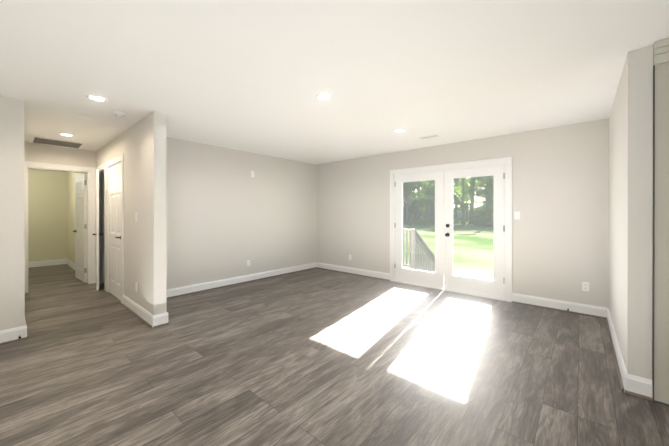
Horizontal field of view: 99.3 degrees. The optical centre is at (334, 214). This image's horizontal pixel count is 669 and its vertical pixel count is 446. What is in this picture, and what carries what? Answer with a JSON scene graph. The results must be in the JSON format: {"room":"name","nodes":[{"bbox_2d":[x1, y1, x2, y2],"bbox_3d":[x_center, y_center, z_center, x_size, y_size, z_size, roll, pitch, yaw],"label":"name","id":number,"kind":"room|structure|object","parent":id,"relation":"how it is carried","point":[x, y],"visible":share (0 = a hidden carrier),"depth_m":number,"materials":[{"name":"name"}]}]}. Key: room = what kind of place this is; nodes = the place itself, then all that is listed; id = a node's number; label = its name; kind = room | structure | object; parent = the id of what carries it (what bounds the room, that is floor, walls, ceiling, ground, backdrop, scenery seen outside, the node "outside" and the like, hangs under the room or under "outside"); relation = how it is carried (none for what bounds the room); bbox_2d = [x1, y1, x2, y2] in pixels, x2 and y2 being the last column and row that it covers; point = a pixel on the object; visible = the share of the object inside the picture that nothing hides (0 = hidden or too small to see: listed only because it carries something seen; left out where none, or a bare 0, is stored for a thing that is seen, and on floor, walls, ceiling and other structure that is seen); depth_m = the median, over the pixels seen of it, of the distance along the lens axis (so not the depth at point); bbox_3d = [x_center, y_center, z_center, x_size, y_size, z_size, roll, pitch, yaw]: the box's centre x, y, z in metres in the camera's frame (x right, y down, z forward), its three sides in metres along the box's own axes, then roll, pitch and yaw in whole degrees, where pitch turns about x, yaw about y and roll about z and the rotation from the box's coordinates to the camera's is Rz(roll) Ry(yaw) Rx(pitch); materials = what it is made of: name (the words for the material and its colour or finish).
{"room":"empty living room","nodes":[
{"label":"empty living room","id":0,"kind":"room"},
{"bbox_2d":[0,95,3,330],"bbox_3d":[-3.931,0.059,2.152,0.120,2.450,1.860,0,0,41],"label":"wall","id":1,"kind":"structure","parent":0,"point":[1,97],"depth_m":2.81,"materials":[{"name":"paint"}]},
{"bbox_2d":[0,327,23,344],"bbox_3d":[-3.776,1.216,2.219,0.030,0.135,1.800,0,0,41],"label":"baseboard","id":2,"kind":"structure","parent":1,"relation":"attached to","point":[11,335],"depth_m":2.84,"materials":[{"name":"white wood"}]},
{"bbox_2d":[4,96,24,329],"bbox_3d":[-4.160,0.056,3.689,2.480,2.450,0.120,0,0,41],"label":"wall","id":3,"kind":"structure","parent":0,"point":[12,271],"depth_m":2.87,"materials":[{"name":"paint"}]},
{"bbox_2d":[20,317,28,339],"bbox_3d":[-4.099,1.213,3.738,2.510,0.135,0.030,0,0,41],"label":"baseboard","id":4,"kind":"structure","parent":3,"relation":"attached to","point":[24,334],"depth_m":2.91,"materials":[{"name":"white wood"}]},
{"bbox_2d":[28,169,67,261],"bbox_3d":[-7.477,0.050,6.656,0.120,2.450,1.770,0,0,41],"label":"wall","id":5,"kind":"structure","parent":0,"point":[51,213],"depth_m":7.02,"materials":[{"name":"paint"}]},
{"bbox_2d":[28,259,65,267],"bbox_3d":[-7.426,1.208,6.614,0.015,0.135,1.710,0,0,41],"label":"baseboard","id":6,"kind":"structure","parent":5,"relation":"attached to","point":[58,261],"depth_m":7.00,"materials":[{"name":"white wood"}]},
{"bbox_2d":[24,142,95,233],"bbox_3d":[-4.780,0.053,4.956,0.120,2.450,1.220,0,0,41],"label":"wall","id":7,"kind":"structure","parent":0,"point":[40,153],"depth_m":4.90,"materials":[{"name":"paint"}]},
{"bbox_2d":[68,172,86,263],"bbox_3d":[-5.707,0.051,6.383,3.150,2.450,0.120,0,0,41],"label":"wall","id":8,"kind":"structure","parent":0,"point":[71,175],"depth_m":6.84,"materials":[{"name":"paint"}]},
{"bbox_2d":[66,259,74,269],"bbox_3d":[-5.711,1.208,6.300,3.015,0.135,0.015,0,0,41],"label":"baseboard","id":9,"kind":"structure","parent":8,"relation":"attached to","point":[71,264],"depth_m":6.86,"materials":[{"name":"white wood"}]},
{"bbox_2d":[73,174,86,282],"bbox_3d":[-4.923,0.260,5.499,0.734,2.020,0.142,0,0,41],"label":"door","id":10,"kind":"structure","parent":8,"relation":"in","point":[80,231],"depth_m":5.42,"materials":[{"name":"white wood"}]},
{"bbox_2d":[96,111,166,314],"bbox_3d":[-3.189,0.055,4.296,3.150,2.450,0.130,0,0,41],"label":"wall","id":11,"kind":"structure","parent":0,"point":[140,145],"depth_m":3.41,"materials":[{"name":"paint"}]},
{"bbox_2d":[24,154,123,302],"bbox_3d":[-4.024,0.212,4.383,2.015,2.135,1.094,0,0,41],"label":"door frame","id":12,"kind":"structure","parent":11,"relation":"attached to","point":[92,218],"depth_m":4.79,"materials":[{"name":"white wood"}]},
{"bbox_2d":[93,169,102,290],"bbox_3d":[-4.142,0.261,4.962,0.603,2.020,0.190,0,0,41],"label":"hall door","id":13,"kind":"structure","parent":11,"relation":"in","point":[97,234],"depth_m":4.74,"materials":[{"name":"white wood"}]},
{"bbox_2d":[109,163,120,300],"bbox_3d":[-3.365,0.262,4.393,0.817,2.020,0.135,0,0,41],"label":"hall door","id":14,"kind":"structure","parent":11,"relation":"in","point":[115,230],"depth_m":4.37,"materials":[{"name":"white wood"}]},
{"bbox_2d":[121,295,155,327],"bbox_3d":[-2.514,1.214,3.606,1.285,0.135,0.030,0,0,41],"label":"baseboard","id":15,"kind":"structure","parent":11,"relation":"attached to","point":[145,316],"depth_m":3.50,"materials":[{"name":"white wood"}]},
{"bbox_2d":[156,312,168,325],"bbox_3d":[-2.332,1.214,3.660,1.080,0.135,0.030,0,0,41],"label":"baseboard","id":16,"kind":"structure","parent":11,"relation":"attached to","point":[162,318],"depth_m":3.27,"materials":[{"name":"white wood"}]},
{"bbox_2d":[166,137,316,288],"bbox_3d":[-1.652,0.053,5.432,0.120,2.450,3.600,0,0,41],"label":"wall","id":17,"kind":"structure","parent":0,"point":[228,215],"depth_m":5.14,"materials":[{"name":"paint"}]},
{"bbox_2d":[167,262,315,298],"bbox_3d":[-1.596,1.210,5.385,0.030,0.135,3.600,0,0,41],"label":"baseboard","id":18,"kind":"structure","parent":17,"relation":"attached to","point":[185,290],"depth_m":5.13,"materials":[{"name":"white wood"}]},
{"bbox_2d":[0,264,668,445],"bbox_3d":[-1.706,1.341,3.527,13.100,0.120,6.850,0,0,41],"label":"floor","id":19,"kind":"structure","parent":0,"point":[316,357],"depth_m":2.32,"materials":[{"name":"wood"}]},
{"bbox_2d":[0,0,668,164],"bbox_3d":[-1.706,-1.229,3.522,13.100,0.120,6.850,0,0,41],"label":"ceiling","id":20,"kind":"structure","parent":0,"point":[255,76],"depth_m":2.26,"materials":[{"name":"paint"}]},
{"bbox_2d":[29,136,86,148],"bbox_3d":[-4.537,-1.166,4.670,0.580,0.010,0.630,0,0,41],"label":"ceiling vent","id":21,"kind":"object","parent":20,"relation":"in","point":[54,142],"visible":0.98,"depth_m":4.63,"materials":[{"name":"grey metal"}]},
{"bbox_2d":[58,133,73,136],"bbox_3d":[-3.955,-1.166,4.197,0.176,0.008,0.176,0,0,41],"label":"recessed light","id":22,"kind":"object","parent":20,"relation":"in","point":[65,134],"visible":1,"depth_m":4.19,"materials":[{"name":"white"}]},
{"bbox_2d":[77,115,92,118],"bbox_3d":[-3.000,-1.165,3.421,0.144,0.007,0.144,0,0,41],"label":"cover plate","id":23,"kind":"object","parent":20,"relation":"attached to","point":[84,116],"visible":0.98,"depth_m":3.41,"materials":[{"name":"white plastic"}]},
{"bbox_2d":[86,95,107,101],"bbox_3d":[-2.394,-1.163,2.868,0.176,0.008,0.176,0,0,41],"label":"recessed light","id":24,"kind":"object","parent":20,"relation":"in","point":[96,98],"visible":0.98,"depth_m":2.87,"materials":[{"name":"white"}]},
{"bbox_2d":[112,110,126,116],"bbox_3d":[-2.464,-1.148,3.260,0.136,0.040,0.136,0,0,41],"label":"smoke detector","id":25,"kind":"object","parent":20,"relation":"attached to","point":[119,113],"visible":1,"depth_m":3.23,"materials":[{"name":"white plastic"}]},
{"bbox_2d":[316,93,332,100],"bbox_3d":[-0.101,-1.163,2.824,0.176,0.008,0.176,0,0,41],"label":"recessed light","id":26,"kind":"object","parent":20,"relation":"in","point":[324,96],"visible":0.98,"depth_m":2.82,"materials":[{"name":"white"}]},
{"bbox_2d":[393,129,405,132],"bbox_3d":[0.909,-1.166,3.986,0.176,0.008,0.176,0,0,41],"label":"recessed light","id":27,"kind":"object","parent":20,"relation":"in","point":[399,130],"visible":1,"depth_m":3.97,"materials":[{"name":"white"}]},
{"bbox_2d":[418,134,439,139],"bbox_3d":[1.432,-1.167,4.314,0.300,0.006,0.120,0,0,41],"label":"ceiling vent","id":28,"kind":"object","parent":20,"relation":"in","point":[431,136],"visible":0.98,"depth_m":4.32,"materials":[{"name":"white metal"}]},
{"bbox_2d":[317,118,608,307],"bbox_3d":[1.510,0.053,5.169,5.240,2.450,0.150,0,0,41],"label":"wall","id":29,"kind":"structure","parent":0,"point":[560,204],"depth_m":3.98,"materials":[{"name":"paint"}]},
{"bbox_2d":[316,262,389,280],"bbox_3d":[0.330,1.209,6.077,1.930,0.135,0.030,0,0,41],"label":"baseboard","id":30,"kind":"structure","parent":29,"relation":"attached to","point":[366,273],"depth_m":6.00,"materials":[{"name":"white wood"}]},
{"bbox_2d":[395,171,443,288],"bbox_3d":[1.509,0.263,5.103,0.912,1.983,0.047,0,0,41],"label":"french door","id":31,"kind":"structure","parent":29,"relation":"in","point":[426,278],"depth_m":5.04,"materials":[{"name":"white wood"}]},
{"bbox_2d":[390,157,511,301],"bbox_3d":[1.870,0.221,4.844,2.010,2.115,0.168,0,0,41],"label":"door frame","id":32,"kind":"structure","parent":29,"relation":"attached to","point":[507,161],"depth_m":4.34,"materials":[{"name":"white wood"}]},
{"bbox_2d":[444,165,503,298],"bbox_3d":[2.189,0.264,4.514,0.880,1.983,0.196,0,0,41],"label":"french door","id":33,"kind":"structure","parent":29,"relation":"in","point":[494,287],"depth_m":4.45,"materials":[{"name":"white wood"}]},
{"bbox_2d":[514,212,519,218],"bbox_3d":[2.627,0.020,4.091,0.070,0.114,0.011,0,0,41],"label":"light switch","id":34,"kind":"object","parent":29,"relation":"attached to","point":[516,215],"visible":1,"depth_m":4.09,"materials":[{"name":"white plastic"}]},
{"bbox_2d":[512,293,603,318],"bbox_3d":[2.934,1.213,3.814,0.950,0.135,0.030,0,0,41],"label":"baseboard","id":35,"kind":"structure","parent":29,"relation":"attached to","point":[576,308],"depth_m":3.77,"materials":[{"name":"white wood"}]},
{"bbox_2d":[582,282,588,291],"bbox_3d":[3.187,0.921,3.609,0.070,0.114,0.008,0,0,41],"label":"outlet","id":36,"kind":"object","parent":29,"relation":"attached to","point":[585,286],"visible":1,"depth_m":3.61,"materials":[{"name":"white plastic"}]},
{"bbox_2d":[609,45,652,379],"bbox_3d":[2.774,0.058,2.720,0.120,2.450,1.890,0,0,41],"label":"wall","id":37,"kind":"structure","parent":0,"point":[630,196],"depth_m":2.03,"materials":[{"name":"paint"}]},
{"bbox_2d":[604,307,631,394],"bbox_3d":[2.707,1.215,2.760,0.030,0.135,1.920,0,0,41],"label":"baseboard","id":38,"kind":"structure","parent":37,"relation":"attached to","point":[625,379],"depth_m":2.38,"materials":[{"name":"white wood"}]},
{"bbox_2d":[652,44,668,403],"bbox_3d":[3.198,0.061,1.149,2.580,2.450,0.125,0,0,41],"label":"wall","id":39,"kind":"structure","parent":0,"point":[661,330],"depth_m":1.92,"materials":[{"name":"beige paint"}]},
{"bbox_2d":[652,65,668,405],"bbox_3d":[3.117,0.136,1.148,2.460,2.300,0.024,0,0,41],"label":"trim","id":40,"kind":"structure","parent":39,"relation":"attached to","point":[654,231],"depth_m":1.94,"materials":[{"name":"grey wood"}]},
{"bbox_2d":[654,38,668,64],"bbox_3d":[3.103,-1.089,1.127,2.458,0.150,0.030,0,0,41],"label":"crown molding","id":41,"kind":"structure","parent":39,"relation":"attached to","point":[661,51],"depth_m":1.91,"materials":[{"name":"grey wood"}]},
{"label":"outside","id":42,"kind":"structure","parent":0,"visible":0},
{"bbox_2d":[403,220,492,279],"bbox_3d":[56.655,2.493,102.981,280.000,0.300,219.840,0,0,41],"label":"lawn","id":43,"kind":"structure","parent":42,"point":[468,248],"depth_m":21.25,"materials":[{"name":"green plant"}]},
{"bbox_2d":[403,229,434,271],"bbox_3d":[2.881,1.562,6.033,2.860,2.471,2.939,0,0,41],"label":"railing","id":44,"kind":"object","parent":43,"relation":"on","point":[424,257],"depth_m":6.45,"materials":[{"name":"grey wood"}]},
{"bbox_2d":[403,175,493,226],"bbox_3d":[26.458,-5.088,102.619,131.618,23.929,73.173,0,0,41],"label":"forest band","id":45,"kind":"object","parent":43,"relation":"on","point":[429,202],"depth_m":66.22,"materials":[{"name":"green plant"}]}
]}

